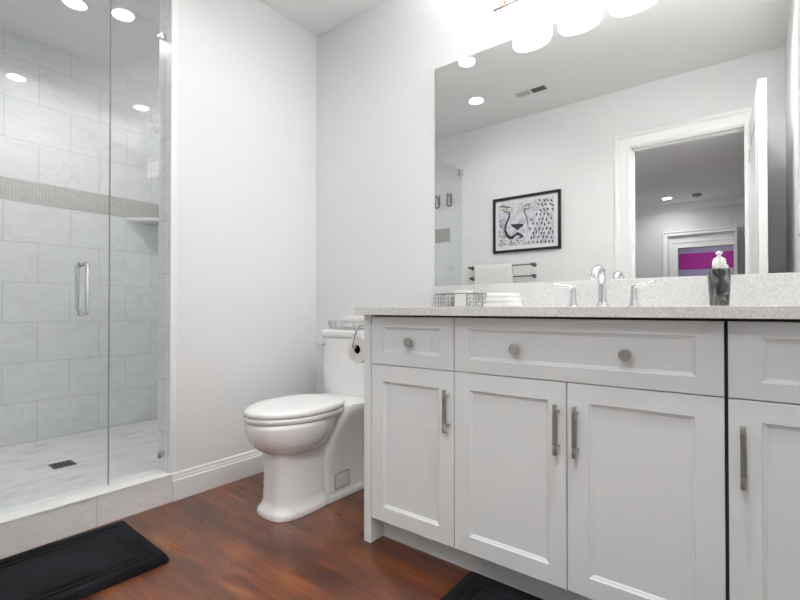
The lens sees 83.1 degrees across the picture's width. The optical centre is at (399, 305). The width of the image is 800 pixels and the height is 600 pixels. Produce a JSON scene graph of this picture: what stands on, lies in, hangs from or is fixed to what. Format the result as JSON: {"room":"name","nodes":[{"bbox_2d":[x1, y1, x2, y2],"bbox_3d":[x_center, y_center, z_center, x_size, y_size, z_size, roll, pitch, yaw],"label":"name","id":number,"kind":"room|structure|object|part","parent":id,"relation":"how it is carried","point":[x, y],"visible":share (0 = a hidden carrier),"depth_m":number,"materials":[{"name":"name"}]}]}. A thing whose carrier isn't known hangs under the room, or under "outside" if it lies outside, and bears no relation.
{"room":"bathroom","nodes":[
{"label":"bathroom","id":0,"kind":"room"},
{"bbox_2d":[0,419,157,510],"bbox_3d":[-1.920,0.959,2.526,1.402,0.110,1.711,0,-1,38],"label":"floor","id":1,"kind":"structure","parent":0,"point":[26,476],"depth_m":2.61,"materials":[{"name":"tile"}]},
{"bbox_2d":[48,460,76,468],"bbox_3d":[-1.913,0.902,2.558,0.110,0.004,0.110,0,-1,38],"label":"shower drain","id":2,"kind":"object","parent":1,"relation":"on","point":[66,463],"visible":1,"depth_m":2.56,"materials":[{"name":"silver metal"}]},
{"bbox_2d":[0,27,158,447],"bbox_3d":[-2.521,-0.403,2.989,0.100,2.743,1.931,0,-1,38],"label":"wall","id":3,"kind":"structure","parent":0,"point":[55,103],"depth_m":3.18,"materials":[{"name":"tile"}]},
{"bbox_2d":[0,176,157,217],"bbox_3d":[-2.474,-0.750,2.968,0.003,0.142,1.711,0,-1,38],"label":"trim","id":4,"kind":"structure","parent":3,"relation":"attached to","point":[10,188],"depth_m":3.18,"materials":[{"name":"grey tile"}]},
{"bbox_2d":[157,196,158,418],"bbox_3d":[-1.367,-0.401,3.256,1.402,2.743,0.100,0,-1,38],"label":"wall","id":5,"kind":"structure","parent":0,"point":[158,196],"depth_m":3.64,"materials":[{"name":"paint"}]},
{"bbox_2d":[126,218,158,225],"bbox_3d":[-1.929,-0.657,3.476,0.240,0.026,0.235,0,-1,38],"label":"corner shelf","id":6,"kind":"object","parent":5,"relation":"attached to","point":[152,221],"visible":0.62,"depth_m":3.46,"materials":[{"name":"white stone"}]},
{"bbox_2d":[149,122,158,133],"bbox_3d":[-1.532,-1.193,3.098,0.110,0.096,0.361,0,-1,38],"label":"shower","id":7,"kind":"object","parent":5,"relation":"attached to","point":[154,126],"visible":0.17,"depth_m":2.98,"materials":[{"name":"silver metal"}]},
{"bbox_2d":[0,0,382,86],"bbox_3d":[-0.812,-1.835,1.875,4.222,0.100,2.310,0,-1,38],"label":"ceiling","id":8,"kind":"structure","parent":0,"point":[135,41],"depth_m":2.83,"materials":[{"name":"white paint"}]},
{"bbox_2d":[59,0,90,11],"bbox_3d":[-1.912,-1.774,2.653,0.156,0.007,0.156,0,-1,38],"label":"recessed light","id":9,"kind":"object","parent":8,"relation":"in","point":[76,5],"visible":1,"depth_m":2.67,"materials":[{"name":"white plastic"}]},
{"bbox_2d":[0,471,470,599],"bbox_3d":[-0.162,1.003,1.342,2.612,0.100,2.320,0,-1,38],"label":"floor","id":10,"kind":"structure","parent":0,"point":[216,543],"depth_m":1.72,"materials":[{"name":"brown wood"}]},
{"bbox_2d":[0,521,168,599],"bbox_3d":[-1.269,0.941,1.537,0.460,0.027,0.755,0,-1,40],"label":"bath mat","id":11,"kind":"object","parent":10,"relation":"on","point":[77,567],"visible":1,"depth_m":1.62,"materials":[{"name":"black fabric"}]},
{"bbox_2d":[0,468,171,558],"bbox_3d":[-1.499,0.908,1.813,0.138,0.178,1.094,0,-1,38],"label":"shower curb","id":12,"kind":"object","parent":10,"relation":"on","point":[24,527],"depth_m":1.92,"materials":[{"name":"stone"}]},
{"bbox_2d":[243,328,363,521],"bbox_3d":[-0.409,0.549,2.304,0.513,0.826,0.838,0,-1,38],"label":"toilet","id":13,"kind":"object","parent":10,"relation":"on","point":[311,445],"visible":0.88,"depth_m":2.13,"materials":[{"name":"white ceramic"}]},
{"bbox_3d":[-0.511,0.602,2.160,0.352,0.157,0.462,0,-1,38],"label":"bowl","id":14,"kind":"part","parent":13,"relation":"part of","materials":[{"name":"white ceramic"}]},
{"bbox_3d":[-0.506,0.510,2.168,0.368,0.023,0.503,0,-1,38],"label":"seat","id":15,"kind":"part","parent":13,"relation":"part of","materials":[{"name":"white plastic"}]},
{"bbox_3d":[-0.506,0.479,2.169,0.368,0.033,0.503,0,-1,38],"label":"lid","id":16,"kind":"part","parent":13,"relation":"part of","materials":[{"name":"white plastic"}]},
{"bbox_3d":[-0.460,0.223,2.596,0.080,0.024,0.028,0,-1,38],"label":"flush lever","id":17,"kind":"part","parent":13,"relation":"part of","materials":[{"name":"silver metal"}]},
{"bbox_3d":[-0.214,0.161,2.550,0.500,0.045,0.218,0,-1,38],"label":"tank lid","id":18,"kind":"part","parent":13,"relation":"part of","materials":[{"name":"white ceramic"}]},
{"bbox_3d":[-0.211,0.354,2.552,0.488,0.340,0.208,0,-1,38],"label":"tank","id":19,"kind":"part","parent":13,"relation":"part of","materials":[{"name":"white ceramic"}]},
{"bbox_2d":[328,320,363,329],"bbox_3d":[-0.207,0.112,2.552,0.470,0.051,0.170,0,-1,38],"label":"wire basket","id":20,"kind":"object","parent":13,"relation":"on","point":[329,324],"visible":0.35,"depth_m":2.57,"materials":[{"name":"grey metal"}]},
{"bbox_2d":[344,316,363,327],"bbox_3d":[-0.187,0.095,2.537,0.292,0.065,0.107,0,-1,38],"label":"folded hand towel","id":21,"kind":"object","parent":20,"relation":"in","point":[358,320],"visible":0.44,"depth_m":2.53,"materials":[{"name":"white fabric"}]},
{"bbox_2d":[440,571,543,599],"bbox_3d":[0.402,0.937,1.160,0.780,0.027,0.500,0,-1,38],"label":"bath mat","id":22,"kind":"object","parent":10,"relation":"on","point":[473,586],"visible":1,"depth_m":1.47,"materials":[{"name":"black fabric"}]},
{"bbox_2d":[364,315,727,599],"bbox_3d":[0.512,0.497,1.713,1.199,0.919,0.674,0,-1,38],"label":"vanity cabinet","id":23,"kind":"object","parent":10,"relation":"on","point":[546,458],"visible":0.99,"depth_m":1.37,"materials":[{"name":"white paint"}]},
{"bbox_2d":[352,324,363,348],"bbox_3d":[-0.129,0.127,1.937,0.085,0.118,0.170,0,-1,38],"label":"paper holder","id":24,"kind":"object","parent":23,"relation":"attached to","point":[359,326],"visible":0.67,"depth_m":1.89,"materials":[{"name":"silver metal"}]},
{"bbox_2d":[347,335,363,362],"bbox_3d":[-0.153,0.189,1.967,0.116,0.116,0.102,0,-1,38],"label":"toilet paper roll","id":25,"kind":"object","parent":24,"relation":"hanging from","point":[356,355],"visible":0.41,"depth_m":1.93,"materials":[{"name":"white paper"}]},
{"bbox_3d":[0.033,0.139,1.688,0.035,0.035,0.027,0,-1,38],"label":"knob","id":26,"kind":"part","parent":23,"relation":"part of","materials":[{"name":"silver metal"}]},
{"bbox_3d":[0.043,0.139,1.710,0.384,0.187,0.020,0,-1,38],"label":"drawer","id":27,"kind":"part","parent":23,"relation":"part of","materials":[{"name":"white paint"}]},
{"bbox_3d":[0.043,0.543,1.707,0.384,0.616,0.020,0,-1,38],"label":"cabinet door","id":28,"kind":"part","parent":23,"relation":"part of","materials":[{"name":"white paint"}]},
{"bbox_3d":[0.154,0.370,1.572,0.013,0.090,0.012,0,-1,38],"label":"pull handle","id":29,"kind":"part","parent":23,"relation":"part of","materials":[{"name":"silver metal"}]},
{"bbox_3d":[0.161,0.430,1.581,0.012,0.030,0.036,0,-1,38],"label":"handle","id":30,"kind":"part","parent":23,"relation":"part of","materials":[{"name":"silver metal"}]},
{"bbox_3d":[0.161,0.310,1.583,0.012,0.030,0.036,0,-1,38],"label":"handle","id":31,"kind":"part","parent":23,"relation":"part of","materials":[{"name":"silver metal"}]},
{"bbox_3d":[0.349,0.541,1.470,0.385,0.616,0.020,0,-1,38],"label":"cabinet door","id":32,"kind":"part","parent":23,"relation":"part of","materials":[{"name":"white paint"}]},
{"bbox_3d":[0.365,0.139,1.432,0.035,0.035,0.027,0,-1,38],"label":"knob","id":33,"kind":"part","parent":23,"relation":"part of","materials":[{"name":"silver metal"}]},
{"bbox_3d":[0.459,0.370,1.337,0.013,0.090,0.012,0,-1,38],"label":"pull handle","id":34,"kind":"part","parent":23,"relation":"part of","materials":[{"name":"silver metal"}]},
{"bbox_3d":[0.466,0.430,1.347,0.012,0.030,0.036,0,-1,38],"label":"handle","id":35,"kind":"part","parent":23,"relation":"part of","materials":[{"name":"silver metal"}]},
{"bbox_3d":[0.466,0.310,1.348,0.012,0.030,0.036,0,-1,38],"label":"handle","id":36,"kind":"part","parent":23,"relation":"part of","materials":[{"name":"silver metal"}]},
{"bbox_3d":[0.503,0.367,1.303,0.013,0.090,0.012,0,-1,38],"label":"pull handle","id":37,"kind":"part","parent":23,"relation":"part of","materials":[{"name":"silver metal"}]},
{"bbox_3d":[0.511,0.427,1.312,0.012,0.030,0.036,0,-1,38],"label":"handle","id":38,"kind":"part","parent":23,"relation":"part of","materials":[{"name":"silver metal"}]},
{"bbox_3d":[0.511,0.307,1.313,0.012,0.030,0.036,0,-1,38],"label":"handle","id":39,"kind":"part","parent":23,"relation":"part of","materials":[{"name":"silver metal"}]},
{"bbox_2d":[355,305,799,318],"bbox_3d":[0.607,0.021,1.639,1.464,0.030,0.685,0,-1,38],"label":"countertop","id":40,"kind":"structure","parent":23,"relation":"on","point":[742,312],"depth_m":1.25,"materials":[{"name":"white stone"}]},
{"bbox_2d":[435,293,485,306],"bbox_3d":[0.288,-0.023,2.154,0.226,0.068,0.095,0,-1,38],"label":"caddy","id":41,"kind":"object","parent":40,"relation":"on","point":[479,302],"visible":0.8,"depth_m":2.12,"materials":[{"name":"silver metal"}]},
{"bbox_3d":[0.208,-0.022,2.158,0.095,0.062,0.003,0,-1,38],"label":"filigree panel","id":42,"kind":"part","parent":41,"relation":"part of","materials":[{"name":"silver metal"}]},
{"bbox_2d":[445,294,454,305],"bbox_3d":[0.242,-0.022,2.189,0.058,0.062,0.058,0,-1,38],"label":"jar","id":43,"kind":"object","parent":41,"relation":"in","point":[453,298],"visible":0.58,"depth_m":2.17,"materials":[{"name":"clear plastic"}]},
{"bbox_2d":[455,290,472,305],"bbox_3d":[0.304,-0.030,2.138,0.068,0.078,0.066,0,-1,38],"label":"towels","id":44,"kind":"object","parent":41,"relation":"in","point":[460,299],"visible":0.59,"depth_m":2.11,"materials":[{"name":"white fabric"}]},
{"bbox_3d":[0.328,-0.023,2.066,0.055,0.062,0.003,0,-1,38],"label":"filigree panel","id":45,"kind":"part","parent":41,"relation":"part of","materials":[{"name":"silver metal"}]},
{"bbox_3d":[0.374,-0.023,2.087,0.003,0.062,0.091,0,-1,38],"label":"filigree panel","id":46,"kind":"part","parent":41,"relation":"part of","materials":[{"name":"silver metal"}]},
{"bbox_2d":[484,293,521,306],"bbox_3d":[0.444,-0.022,1.945,0.142,0.063,0.130,0,-1,38],"label":"washcloths","id":47,"kind":"object","parent":40,"relation":"on","point":[492,299],"visible":0.93,"depth_m":1.89,"materials":[{"name":"white fabric"}]},
{"bbox_2d":[553,264,656,305],"bbox_3d":[0.767,-0.075,1.737,0.380,0.164,0.155,0,-1,38],"label":"bathroom faucet","id":48,"kind":"object","parent":40,"relation":"on","point":[598,272],"visible":0.98,"depth_m":1.76,"materials":[{"name":"silver metal"}]},
{"bbox_3d":[0.675,-0.076,1.861,0.083,0.033,0.018,0,-1,29],"label":"lever","id":49,"kind":"part","parent":48,"relation":"part of","materials":[{"name":"silver metal"}]},
{"bbox_3d":[0.708,-0.034,1.843,0.044,0.085,0.044,0,-1,38],"label":"handle","id":50,"kind":"part","parent":48,"relation":"part of","materials":[{"name":"silver metal"}]},
{"bbox_3d":[0.766,-0.075,1.736,0.052,0.164,0.151,0,-1,38],"label":"spout","id":51,"kind":"part","parent":48,"relation":"part of","materials":[{"name":"silver metal"}]},
{"bbox_3d":[0.885,-0.035,1.706,0.044,0.085,0.044,0,-1,38],"label":"handle","id":52,"kind":"part","parent":48,"relation":"part of","materials":[{"name":"silver metal"}]},
{"bbox_3d":[0.911,-0.077,1.679,0.018,0.033,0.083,1,-1,-43],"label":"lever","id":53,"kind":"part","parent":48,"relation":"part of","materials":[{"name":"silver metal"}]},
{"bbox_2d":[707,251,731,305],"bbox_3d":[1.076,-0.089,1.520,0.069,0.188,0.072,0,-1,38],"label":"soap dispenser","id":54,"kind":"object","parent":40,"relation":"on","point":[719,276],"visible":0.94,"depth_m":1.50,"materials":[{"name":"black glass"}]},
{"bbox_3d":[0.502,0.135,1.357,0.770,0.187,0.020,0,-1,38],"label":"drawer","id":55,"kind":"part","parent":23,"relation":"part of","materials":[{"name":"white paint"}]},
{"bbox_3d":[0.619,0.136,1.237,0.035,0.035,0.027,0,-1,38],"label":"knob","id":56,"kind":"part","parent":23,"relation":"part of","materials":[{"name":"silver metal"}]},
{"bbox_3d":[0.655,0.539,1.235,0.382,0.616,0.020,0,-1,38],"label":"cabinet door","id":57,"kind":"part","parent":23,"relation":"part of","materials":[{"name":"white paint"}]},
{"bbox_2d":[726,318,799,599],"bbox_3d":[1.088,0.493,1.270,0.254,0.919,0.674,0,-1,38],"label":"base cabinet","id":58,"kind":"object","parent":10,"relation":"on","point":[763,355],"visible":0.99,"depth_m":1.07,"materials":[{"name":"white paint"}]},
{"bbox_3d":[0.811,0.361,1.066,0.013,0.090,0.012,0,-1,38],"label":"pull handle","id":59,"kind":"part","parent":58,"relation":"part of","materials":[{"name":"silver metal"}]},
{"bbox_3d":[0.819,0.421,1.075,0.012,0.030,0.036,0,-1,38],"label":"handle","id":60,"kind":"part","parent":58,"relation":"part of","materials":[{"name":"silver metal"}]},
{"bbox_3d":[0.819,0.301,1.076,0.012,0.030,0.036,0,-1,38],"label":"handle","id":61,"kind":"part","parent":58,"relation":"part of","materials":[{"name":"silver metal"}]},
{"bbox_3d":[0.911,0.132,1.042,0.248,0.187,0.020,0,-1,38],"label":"drawer","id":62,"kind":"part","parent":58,"relation":"part of","materials":[{"name":"white paint"}]},
{"bbox_3d":[0.911,0.537,1.038,0.248,0.616,0.020,0,-1,38],"label":"cabinet door","id":63,"kind":"part","parent":58,"relation":"part of","materials":[{"name":"white paint"}]},
{"bbox_2d":[174,0,315,472],"bbox_3d":[-0.849,-0.406,2.682,0.120,2.743,1.056,0,-1,38],"label":"wall","id":64,"kind":"structure","parent":0,"point":[246,139],"depth_m":2.52,"materials":[{"name":"white paint"}]},
{"bbox_2d":[157,0,171,472],"bbox_3d":[-1.176,-0.479,2.263,0.129,2.606,0.008,0,-1,38],"label":"trim","id":65,"kind":"structure","parent":64,"relation":"attached to","point":[165,5],"depth_m":2.26,"materials":[{"name":"stone"}]},
{"bbox_2d":[157,31,166,458],"bbox_3d":[-1.248,-0.289,2.154,0.020,2.222,0.245,0,-1,38],"label":"glass clamp","id":66,"kind":"object","parent":65,"relation":"attached to","point":[163,36],"visible":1,"depth_m":2.23,"materials":[{"name":"silver metal"}]},
{"bbox_2d":[169,0,177,472],"bbox_3d":[-1.119,-0.479,2.232,0.005,2.606,0.031,0,-1,38],"label":"trim","id":67,"kind":"structure","parent":64,"relation":"attached to","point":[174,26],"depth_m":2.23,"materials":[{"name":"white paint"}]},
{"bbox_2d":[172,449,263,501],"bbox_3d":[-0.832,0.897,2.581,0.016,0.135,0.935,0,-1,38],"label":"baseboard","id":68,"kind":"structure","parent":64,"relation":"attached to","point":[201,478],"depth_m":2.38,"materials":[{"name":"white paint"}]},
{"bbox_2d":[316,0,611,393],"bbox_3d":[0.506,-0.410,2.229,2.580,2.743,0.120,0,-1,38],"label":"wall","id":69,"kind":"structure","parent":0,"point":[375,69],"depth_m":2.63,"materials":[{"name":"white paint"}]},
{"bbox_2d":[493,0,595,38],"bbox_3d":[0.821,-1.350,1.851,0.900,0.245,0.109,0,-1,38],"label":"vanity light bar","id":70,"kind":"object","parent":69,"relation":"attached to","point":[519,15],"visible":1,"depth_m":1.99,"materials":[{"name":"white glass"}]},
{"bbox_3d":[0.814,-1.391,1.843,0.900,0.098,0.087,0,-1,38],"label":"metal rail","id":71,"kind":"part","parent":70,"relation":"part of","materials":[{"name":"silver metal"}]},
{"bbox_3d":[0.549,-1.313,2.031,0.188,0.175,0.045,0,-1,38],"label":"lamp shade","id":72,"kind":"part","parent":70,"relation":"part of","materials":[{"name":"white glass"}]},
{"bbox_3d":[0.721,-1.315,1.899,0.188,0.175,0.045,0,-1,38],"label":"lamp shade","id":73,"kind":"part","parent":70,"relation":"part of","materials":[{"name":"white glass"}]},
{"bbox_2d":[434,272,799,306],"bbox_3d":[0.786,-0.048,1.921,1.523,0.114,0.020,0,-1,38],"label":"backsplash","id":74,"kind":"structure","parent":69,"relation":"attached to","point":[774,289],"depth_m":1.75,"materials":[{"name":"stone"}]},
{"bbox_2d":[435,0,799,285],"bbox_3d":[0.790,-0.683,1.933,1.521,1.155,0.006,0,-1,38],"label":"wall mirror","id":75,"kind":"object","parent":69,"relation":"attached to","point":[634,139],"visible":1,"depth_m":1.83,"materials":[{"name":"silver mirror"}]},
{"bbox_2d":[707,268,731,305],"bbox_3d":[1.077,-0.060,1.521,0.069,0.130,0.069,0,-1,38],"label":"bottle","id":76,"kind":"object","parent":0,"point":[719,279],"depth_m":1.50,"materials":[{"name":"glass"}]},
{"bbox_3d":[-0.899,-0.426,0.597,2.575,2.743,0.120,0,-1,38],"label":"wall","id":77,"kind":"structure","parent":0,"visible":0},
{"bbox_2d":[74,0,111,484],"bbox_3d":[-1.578,-0.293,1.725,0.138,2.225,0.836,0,-1,38],"label":"shower glass door","id":78,"kind":"structure","parent":77,"relation":"attached to","point":[86,265],"depth_m":2.04,"materials":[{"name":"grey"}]},
{"bbox_3d":[-1.389,-0.071,1.969,0.138,0.241,0.026,0,-1,38],"label":"pull handle","id":79,"kind":"part","parent":78,"relation":"part of","materials":[{"name":"silver metal"}]},
{"bbox_2d":[797,0,799,235],"bbox_3d":[-0.098,-0.240,0.464,1.006,2.370,0.916,0,-1,38],"label":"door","id":80,"kind":"structure","parent":77,"relation":"in","point":[798,1],"depth_m":0.48,"materials":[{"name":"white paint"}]}
]}

